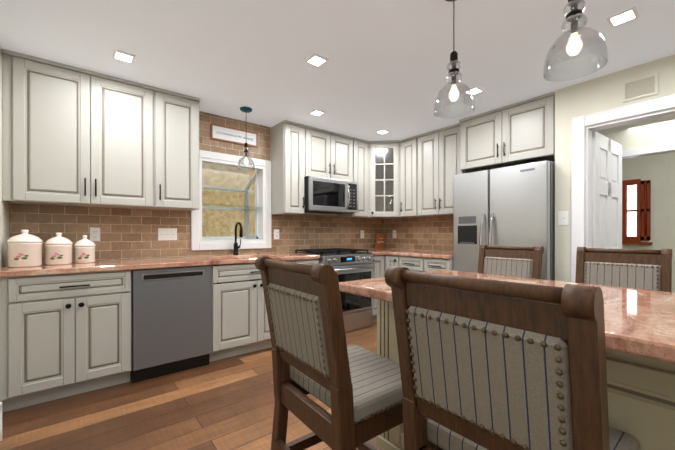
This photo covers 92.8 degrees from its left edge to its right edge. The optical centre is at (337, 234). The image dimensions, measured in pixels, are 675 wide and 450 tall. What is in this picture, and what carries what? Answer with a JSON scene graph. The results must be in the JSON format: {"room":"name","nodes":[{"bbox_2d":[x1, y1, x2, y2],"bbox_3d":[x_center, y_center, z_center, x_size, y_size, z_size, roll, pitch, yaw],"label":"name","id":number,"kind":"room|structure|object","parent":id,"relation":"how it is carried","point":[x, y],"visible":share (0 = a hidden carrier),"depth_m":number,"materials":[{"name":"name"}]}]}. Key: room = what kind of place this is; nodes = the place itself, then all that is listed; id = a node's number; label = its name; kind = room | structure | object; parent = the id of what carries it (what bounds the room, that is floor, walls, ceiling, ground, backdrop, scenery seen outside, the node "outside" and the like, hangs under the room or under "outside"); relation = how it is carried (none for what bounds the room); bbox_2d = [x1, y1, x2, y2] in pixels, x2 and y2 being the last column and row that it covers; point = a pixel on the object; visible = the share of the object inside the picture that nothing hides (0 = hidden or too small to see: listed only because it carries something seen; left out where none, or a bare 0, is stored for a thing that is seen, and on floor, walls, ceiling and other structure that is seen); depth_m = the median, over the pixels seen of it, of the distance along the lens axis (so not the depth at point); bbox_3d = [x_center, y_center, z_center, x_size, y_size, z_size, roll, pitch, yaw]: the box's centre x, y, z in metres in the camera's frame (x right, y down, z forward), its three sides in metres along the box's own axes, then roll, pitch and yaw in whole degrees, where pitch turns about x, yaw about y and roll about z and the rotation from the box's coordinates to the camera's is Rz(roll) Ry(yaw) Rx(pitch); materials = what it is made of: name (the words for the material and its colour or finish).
{"room":"kitchen","nodes":[
{"label":"kitchen","id":0,"kind":"room"},
{"bbox_2d":[0,46,9,268],"bbox_3d":[-0.785,-0.062,0.232,0.120,2.410,5.600,0,0,-39],"label":"wall","id":1,"kind":"structure","parent":0,"point":[4,221],"depth_m":2.20,"materials":[{"name":"paint"}]},
{"bbox_2d":[0,402,1,440],"bbox_3d":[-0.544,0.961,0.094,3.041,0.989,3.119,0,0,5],"label":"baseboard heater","id":2,"kind":"object","parent":1,"relation":"attached to","point":[0,421],"visible":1,"depth_m":1.78,"materials":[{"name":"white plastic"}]},
{"bbox_2d":[0,321,380,449],"bbox_3d":[1.829,1.190,2.345,6.840,0.100,5.840,0,0,-39],"label":"floor","id":3,"kind":"structure","parent":0,"point":[228,403],"depth_m":2.04,"materials":[{"name":"brown wood"}]},
{"bbox_2d":[0,270,131,412],"bbox_3d":[-2.010,0.704,2.421,0.718,0.874,0.651,0,0,-39],"label":"base cabinet","id":4,"kind":"object","parent":3,"relation":"on","point":[63,335],"visible":1,"depth_m":2.18,"materials":[{"name":"paint"}]},
{"bbox_2d":[130,265,210,382],"bbox_3d":[-1.508,0.706,2.841,0.578,0.868,0.626,0,0,-39],"label":"dishwasher","id":5,"kind":"object","parent":3,"relation":"on","point":[171,320],"visible":0.96,"depth_m":2.58,"materials":[{"name":"grey metal"}]},
{"bbox_2d":[209,259,318,361],"bbox_3d":[-0.827,0.702,3.377,1.145,0.874,0.651,0,0,-39],"label":"base cabinet","id":6,"kind":"object","parent":3,"relation":"on","point":[239,322],"visible":0.42,"depth_m":2.95,"materials":[{"name":"paint"}]},
{"bbox_2d":[0,252,319,283],"bbox_3d":[-1.337,0.340,2.966,2.450,0.230,0.636,0,0,-39],"label":"countertop","id":7,"kind":"structure","parent":6,"relation":"on","point":[116,265],"depth_m":2.58,"materials":[{"name":"stone"}]},
{"bbox_2d":[6,229,42,267],"bbox_3d":[-2.200,0.095,2.264,0.185,0.260,0.185,0,0,-39],"label":"canister","id":8,"kind":"object","parent":7,"relation":"on","point":[24,248],"visible":1,"depth_m":2.20,"materials":[{"name":"beige ceramic"}]},
{"bbox_2d":[44,232,72,264],"bbox_3d":[-2.099,0.105,2.423,0.164,0.240,0.164,0,0,-39],"label":"medium canister","id":9,"kind":"object","parent":7,"relation":"on","point":[58,249],"visible":1,"depth_m":2.37,"materials":[{"name":"beige ceramic"}]},
{"bbox_2d":[74,235,95,262],"bbox_3d":[-2.010,0.115,2.559,0.139,0.220,0.139,0,0,-39],"label":"canister","id":10,"kind":"object","parent":7,"relation":"on","point":[84,249],"visible":1,"depth_m":2.51,"materials":[{"name":"beige ceramic"}]},
{"bbox_2d":[233,222,259,254],"bbox_3d":[-0.959,0.045,3.495,0.308,0.356,0.194,0,0,-39],"label":"faucet","id":11,"kind":"object","parent":7,"relation":"on","point":[235,249],"visible":1,"depth_m":3.45,"materials":[{"name":"brown metal"}]},
{"bbox_2d":[255,256,402,449],"bbox_3d":[0.013,0.614,1.201,0.492,1.060,0.440,0,0,-37],"label":"stool","id":12,"kind":"object","parent":3,"relation":"on","point":[356,390],"visible":0.88,"depth_m":1.05,"materials":[{"name":"brown wood"}]},
{"bbox_2d":[292,248,373,332],"bbox_3d":[-0.046,0.663,3.935,0.756,0.950,0.728,0,0,-39],"label":"range","id":13,"kind":"object","parent":3,"relation":"on","point":[346,264],"visible":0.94,"depth_m":3.75,"materials":[{"name":"silver metal"}]},
{"bbox_2d":[372,255,383,321],"bbox_3d":[0.343,0.701,4.302,0.295,0.874,0.682,0,0,-39],"label":"base cabinet","id":14,"kind":"object","parent":3,"relation":"on","point":[382,264],"depth_m":4.08,"materials":[{"name":"paint"}]},
{"bbox_2d":[357,249,452,258],"bbox_3d":[0.851,0.243,4.144,0.883,0.040,1.551,0,0,-39],"label":"countertop","id":15,"kind":"structure","parent":14,"relation":"on","point":[427,254],"depth_m":3.96,"materials":[{"name":"stone"}]},
{"bbox_2d":[374,234,385,248],"bbox_3d":[0.645,0.108,4.861,0.190,0.236,0.068,0,0,-39],"label":"kitchen sign","id":16,"kind":"object","parent":15,"relation":"on","point":[380,241],"visible":1,"depth_m":4.85,"materials":[{"name":"brown wood"}]},
{"bbox_2d":[384,255,399,276],"bbox_3d":[0.894,0.701,4.259,0.687,0.874,0.245,0,0,-39],"label":"base cabinet","id":17,"kind":"object","parent":3,"relation":"on","point":[389,260],"depth_m":4.10,"materials":[{"name":"paint"}]},
{"bbox_2d":[400,256,419,271],"bbox_3d":[1.093,0.701,4.066,0.619,0.874,0.434,0,0,-39],"label":"base cabinet","id":18,"kind":"object","parent":3,"relation":"on","point":[412,263],"depth_m":3.85,"materials":[{"name":"paint"}]},
{"bbox_2d":[420,257,452,271],"bbox_3d":[1.338,0.702,3.763,0.619,0.874,0.345,0,0,-39],"label":"base cabinet","id":19,"kind":"object","parent":3,"relation":"on","point":[426,264],"depth_m":3.59,"materials":[{"name":"paint"}]},
{"bbox_2d":[453,160,554,280],"bbox_3d":[1.703,0.249,3.250,0.636,1.780,0.896,0,0,-39],"label":"refrigerator","id":20,"kind":"object","parent":3,"relation":"on","point":[514,205],"visible":0.52,"depth_m":3.02,"materials":[{"name":"silver metal"}]},
{"bbox_2d":[477,245,543,278],"bbox_3d":[1.135,0.612,2.298,0.492,1.060,0.440,0,0,-39],"label":"stool","id":21,"kind":"object","parent":3,"relation":"on","point":[519,261],"visible":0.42,"depth_m":2.38,"materials":[{"name":"beige fabric"}]},
{"bbox_2d":[385,266,639,449],"bbox_3d":[0.453,0.615,0.828,0.492,1.060,0.440,0,0,-39],"label":"stool","id":22,"kind":"object","parent":3,"relation":"on","point":[487,364],"visible":1,"depth_m":0.66,"materials":[{"name":"brown wood"}]},
{"bbox_2d":[376,299,674,449],"bbox_3d":[1.010,0.701,1.001,0.562,0.884,1.973,0,0,-39],"label":"kitchen island","id":23,"kind":"object","parent":3,"relation":"on","point":[641,399],"visible":0.17,"depth_m":0.85,"materials":[{"name":"paint"}]},
{"bbox_2d":[339,270,674,363],"bbox_3d":[0.954,0.237,0.936,0.830,0.040,2.010,0,0,-39],"label":"island countertop","id":24,"kind":"structure","parent":23,"relation":"on","point":[640,322],"depth_m":0.92,"materials":[{"name":"stone"}]},
{"bbox_2d":[575,247,671,291],"bbox_3d":[1.598,0.613,1.851,0.492,1.060,0.440,0,0,-42],"label":"stool","id":25,"kind":"object","parent":3,"relation":"on","point":[635,268],"visible":0.29,"depth_m":1.94,"materials":[{"name":"beige fabric"}]},
{"bbox_2d":[95,127,337,260],"bbox_3d":[0.033,-0.068,4.568,6.840,2.410,0.120,0,0,-39],"label":"wall","id":26,"kind":"structure","parent":0,"point":[304,213],"depth_m":4.17,"materials":[{"name":"paint"}]},
{"bbox_2d":[2,49,165,209],"bbox_3d":[-2.009,-0.751,2.631,0.986,1.032,0.323,0,0,-39],"label":"upper cabinet","id":27,"kind":"object","parent":26,"relation":"attached to","point":[73,136],"depth_m":2.46,"materials":[{"name":"paint"}]},
{"bbox_2d":[158,90,199,210],"bbox_3d":[-1.561,-0.752,2.993,0.446,1.032,0.323,0,0,-39],"label":"upper cabinet","id":28,"kind":"object","parent":26,"relation":"attached to","point":[182,111],"depth_m":2.92,"materials":[{"name":"paint"}]},
{"bbox_2d":[10,111,381,262],"bbox_3d":[-0.891,-0.523,3.739,4.117,1.493,0.007,0,0,-39],"label":"backsplash","id":29,"kind":"structure","parent":26,"relation":"attached to","point":[126,233],"depth_m":3.16,"materials":[{"name":"stone"}]},
{"bbox_2d":[90,227,99,240],"bbox_3d":[-2.085,0.000,2.766,0.072,0.118,0.008,0,0,-39],"label":"electrical outlet plate","id":30,"kind":"object","parent":29,"relation":"attached to","point":[94,232],"depth_m":2.76,"materials":[{"name":"white plastic"}]},
{"bbox_2d":[158,228,176,240],"bbox_3d":[-1.646,-0.001,3.118,0.165,0.118,0.009,0,0,-39],"label":"electrical outlet plate","id":31,"kind":"object","parent":29,"relation":"attached to","point":[167,233],"depth_m":3.11,"materials":[{"name":"white plastic"}]},
{"bbox_2d":[211,123,257,146],"bbox_3d":[-1.124,-1.081,3.532,0.520,0.160,0.018,0,0,-39],"label":"sign","id":32,"kind":"object","parent":29,"relation":"attached to","point":[229,134],"visible":1,"depth_m":3.52,"materials":[{"name":"white"}]},
{"bbox_2d":[274,229,278,238],"bbox_3d":[-0.731,-0.002,3.859,0.072,0.118,0.008,0,0,-39],"label":"electrical outlet plate","id":33,"kind":"object","parent":29,"relation":"attached to","point":[276,231],"depth_m":3.85,"materials":[{"name":"white plastic"}]},
{"bbox_2d":[360,230,363,237],"bbox_3d":[0.366,-0.003,4.744,0.072,0.118,0.008,0,0,-39],"label":"electrical outlet plate","id":34,"kind":"object","parent":29,"relation":"attached to","point":[361,231],"depth_m":4.74,"materials":[{"name":"white plastic"}]},
{"bbox_2d":[191,150,270,250],"bbox_3d":[-1.291,-0.351,3.724,0.890,1.030,0.530,0,0,-39],"label":"garden window","id":35,"kind":"structure","parent":26,"relation":"in","point":[260,238],"depth_m":3.75,"materials":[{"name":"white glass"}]},
{"bbox_2d":[271,120,310,214],"bbox_3d":[-0.556,-0.753,3.804,0.345,1.032,0.323,0,0,-39],"label":"upper cabinet","id":36,"kind":"object","parent":26,"relation":"attached to","point":[290,141],"depth_m":3.68,"materials":[{"name":"paint"}]},
{"bbox_2d":[311,127,350,180],"bbox_3d":[-0.185,-0.973,4.104,0.750,0.593,0.323,0,0,-39],"label":"upper cabinet","id":37,"kind":"object","parent":26,"relation":"attached to","point":[330,151],"depth_m":3.97,"materials":[{"name":"paint"}]},
{"bbox_2d":[304,176,356,213],"bbox_3d":[-0.138,-0.474,4.047,0.742,0.397,0.468,0,0,-39],"label":"microwave","id":38,"kind":"object","parent":37,"relation":"attached to","point":[327,195],"visible":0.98,"depth_m":3.87,"materials":[{"name":"silver plastic"}]},
{"bbox_2d":[338,137,374,218],"bbox_3d":[0.232,-0.754,4.405,0.416,1.032,0.378,0,0,-39],"label":"upper cabinet","id":39,"kind":"object","parent":26,"relation":"attached to","point":[358,146],"depth_m":4.30,"materials":[{"name":"paint"}]},
{"bbox_2d":[367,140,410,218],"bbox_3d":[0.657,-0.754,4.549,0.688,1.032,0.688,0,0,-39],"label":"upper cabinet","id":40,"kind":"object","parent":26,"relation":"attached to","point":[384,158],"depth_m":4.37,"materials":[{"name":"paint"}]},
{"bbox_2d":[403,134,422,217],"bbox_3d":[1.040,-0.754,4.321,0.378,1.032,0.411,0,0,-39],"label":"upper cabinet","id":41,"kind":"object","parent":26,"relation":"attached to","point":[411,177],"depth_m":4.17,"materials":[{"name":"paint"}]},
{"bbox_2d":[382,216,452,251],"bbox_3d":[1.204,-0.018,4.416,0.007,0.480,1.530,0,0,-39],"label":"backsplash","id":42,"kind":"structure","parent":26,"relation":"attached to","point":[418,233],"depth_m":4.47,"materials":[{"name":"stone"}]},
{"bbox_2d":[423,123,468,216],"bbox_3d":[1.326,-0.753,4.011,0.323,1.032,0.710,0,0,-39],"label":"upper cabinet","id":43,"kind":"object","parent":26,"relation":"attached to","point":[441,147],"depth_m":3.86,"materials":[{"name":"paint"}]},
{"bbox_2d":[0,0,674,140],"bbox_3d":[1.829,-1.319,2.341,6.840,0.100,5.840,0,0,-39],"label":"ceiling","id":44,"kind":"structure","parent":0,"point":[384,66],"depth_m":2.20,"materials":[{"name":"paint"}]},
{"bbox_2d":[112,49,135,63],"bbox_3d":[-1.519,-1.262,2.286,0.128,0.014,0.128,0,0,-39],"label":"recessed light","id":45,"kind":"object","parent":44,"relation":"in","point":[123,56],"visible":1,"depth_m":2.27,"materials":[{"name":"white plastic"}]},
{"bbox_2d":[237,107,254,170],"bbox_3d":[-0.925,-0.966,3.254,0.171,0.610,0.171,0,0,-39],"label":"light","id":46,"kind":"object","parent":44,"relation":"hanging from","point":[246,157],"visible":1,"depth_m":3.23,"materials":[{"name":"clear glass"}]},
{"bbox_2d":[305,53,328,66],"bbox_3d":[-0.152,-1.262,2.336,0.128,0.014,0.128,0,0,-39],"label":"recessed light","id":47,"kind":"object","parent":44,"relation":"in","point":[315,59],"visible":1,"depth_m":2.32,"materials":[{"name":"white plastic"}]},
{"bbox_2d":[309,109,325,115],"bbox_3d":[-0.212,-1.264,3.341,0.128,0.014,0.128,0,0,-39],"label":"recessed light","id":48,"kind":"object","parent":44,"relation":"in","point":[316,112],"visible":0.98,"depth_m":3.32,"materials":[{"name":"white plastic"}]},
{"bbox_2d":[376,129,389,133],"bbox_3d":[0.559,-1.264,3.963,0.128,0.014,0.128,0,0,-39],"label":"recessed light","id":49,"kind":"object","parent":44,"relation":"in","point":[382,131],"visible":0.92,"depth_m":3.94,"materials":[{"name":"white plastic"}]},
{"bbox_2d":[434,0,474,118],"bbox_3d":[0.606,-0.953,1.676,0.201,0.630,0.201,0,0,-39],"label":"pendant light","id":50,"kind":"object","parent":44,"relation":"hanging from","point":[452,85],"visible":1,"depth_m":1.66,"materials":[{"name":"clear glass"}]},
{"bbox_2d":[463,86,483,94],"bbox_3d":[1.199,-1.263,2.835,0.128,0.014,0.128,0,0,-39],"label":"recessed light","id":51,"kind":"object","parent":44,"relation":"in","point":[475,89],"visible":0.54,"depth_m":2.81,"materials":[{"name":"white plastic"}]},
{"bbox_2d":[543,0,607,81],"bbox_3d":[0.916,-0.953,1.244,0.201,0.630,0.201,0,0,-39],"label":"pendant light","id":52,"kind":"object","parent":44,"relation":"hanging from","point":[573,16],"visible":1,"depth_m":1.23,"materials":[{"name":"clear glass"}]},
{"bbox_2d":[606,6,639,26],"bbox_3d":[1.658,-1.262,1.869,0.128,0.014,0.128,0,0,-39],"label":"recessed light","id":53,"kind":"object","parent":44,"relation":"in","point":[623,16],"visible":1,"depth_m":1.86,"materials":[{"name":"white plastic"}]},
{"bbox_2d":[555,86,570,281],"bbox_3d":[2.173,-0.065,2.967,0.560,2.410,0.120,0,0,-39],"label":"wall","id":54,"kind":"structure","parent":0,"point":[563,178],"depth_m":2.79,"materials":[{"name":"paint"}]},
{"bbox_2d":[558,211,567,224],"bbox_3d":[1.954,-0.140,2.784,0.009,0.120,0.075,0,0,-39],"label":"switch plate","id":55,"kind":"object","parent":54,"relation":"attached to","point":[562,217],"visible":1,"depth_m":2.78,"materials":[{"name":"white plastic"}]},
{"bbox_2d":[571,54,674,149],"bbox_3d":[2.985,-0.064,1.612,0.120,2.410,3.010,0,0,-39],"label":"wall","id":56,"kind":"structure","parent":0,"point":[599,94],"depth_m":2.52,"materials":[{"name":"paint"}]},
{"bbox_2d":[592,131,621,248],"bbox_3d":[2.487,0.129,2.936,0.760,2.005,0.179,0,0,-39],"label":"door","id":57,"kind":"structure","parent":56,"relation":"in","point":[607,192],"depth_m":2.90,"materials":[{"name":"white wood"}]},
{"bbox_2d":[571,94,674,282],"bbox_3d":[2.376,0.078,2.366,0.164,2.125,1.060,0,0,-39],"label":"door frame","id":58,"kind":"structure","parent":56,"relation":"attached to","point":[581,196],"depth_m":2.66,"materials":[{"name":"white wood"}]},
{"bbox_2d":[622,72,657,102],"bbox_3d":[2.258,-1.095,2.405,0.011,0.155,0.200,0,0,-39],"label":"air vent","id":59,"kind":"object","parent":56,"relation":"in","point":[640,87],"visible":1,"depth_m":2.40,"materials":[{"name":"metal"}]},
{"bbox_2d":[596,115,674,158],"bbox_3d":[3.809,-1.081,3.168,0.150,0.380,4.400,0,0,-39],"label":"ceiling","id":60,"kind":"structure","parent":0,"point":[648,138],"depth_m":3.56,"materials":[{"name":"paint"}]},
{"bbox_2d":[622,152,674,291],"bbox_3d":[4.821,-0.067,3.986,0.120,2.410,4.400,0,0,-39],"label":"wall","id":61,"kind":"structure","parent":0,"point":[658,170],"depth_m":4.40,"materials":[{"name":"paint"}]},
{"bbox_2d":[622,179,652,243],"bbox_3d":[4.204,-0.323,4.606,0.059,0.920,0.440,0,0,-39],"label":"window shutters","id":62,"kind":"object","parent":61,"relation":"attached to","point":[635,202],"visible":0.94,"depth_m":4.56,"materials":[{"name":"brown wood"}]},
{"bbox_3d":[1.531,-0.067,4.113,0.120,2.410,2.470,0,0,-39],"label":"wall","id":63,"kind":"structure","parent":0,"visible":0},
{"bbox_2d":[459,92,554,171],"bbox_3d":[1.791,-0.990,3.332,0.451,0.558,0.920,0,0,-39],"label":"upper cabinet","id":64,"kind":"object","parent":63,"relation":"attached to","point":[521,132],"visible":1,"depth_m":3.16,"materials":[{"name":"paint"}]},
{"label":"outside","id":65,"kind":"structure","parent":0,"visible":0},
{"bbox_2d":[202,163,255,236],"bbox_3d":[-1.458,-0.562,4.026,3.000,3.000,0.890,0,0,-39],"label":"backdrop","id":66,"kind":"structure","parent":65,"point":[211,230],"depth_m":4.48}
]}

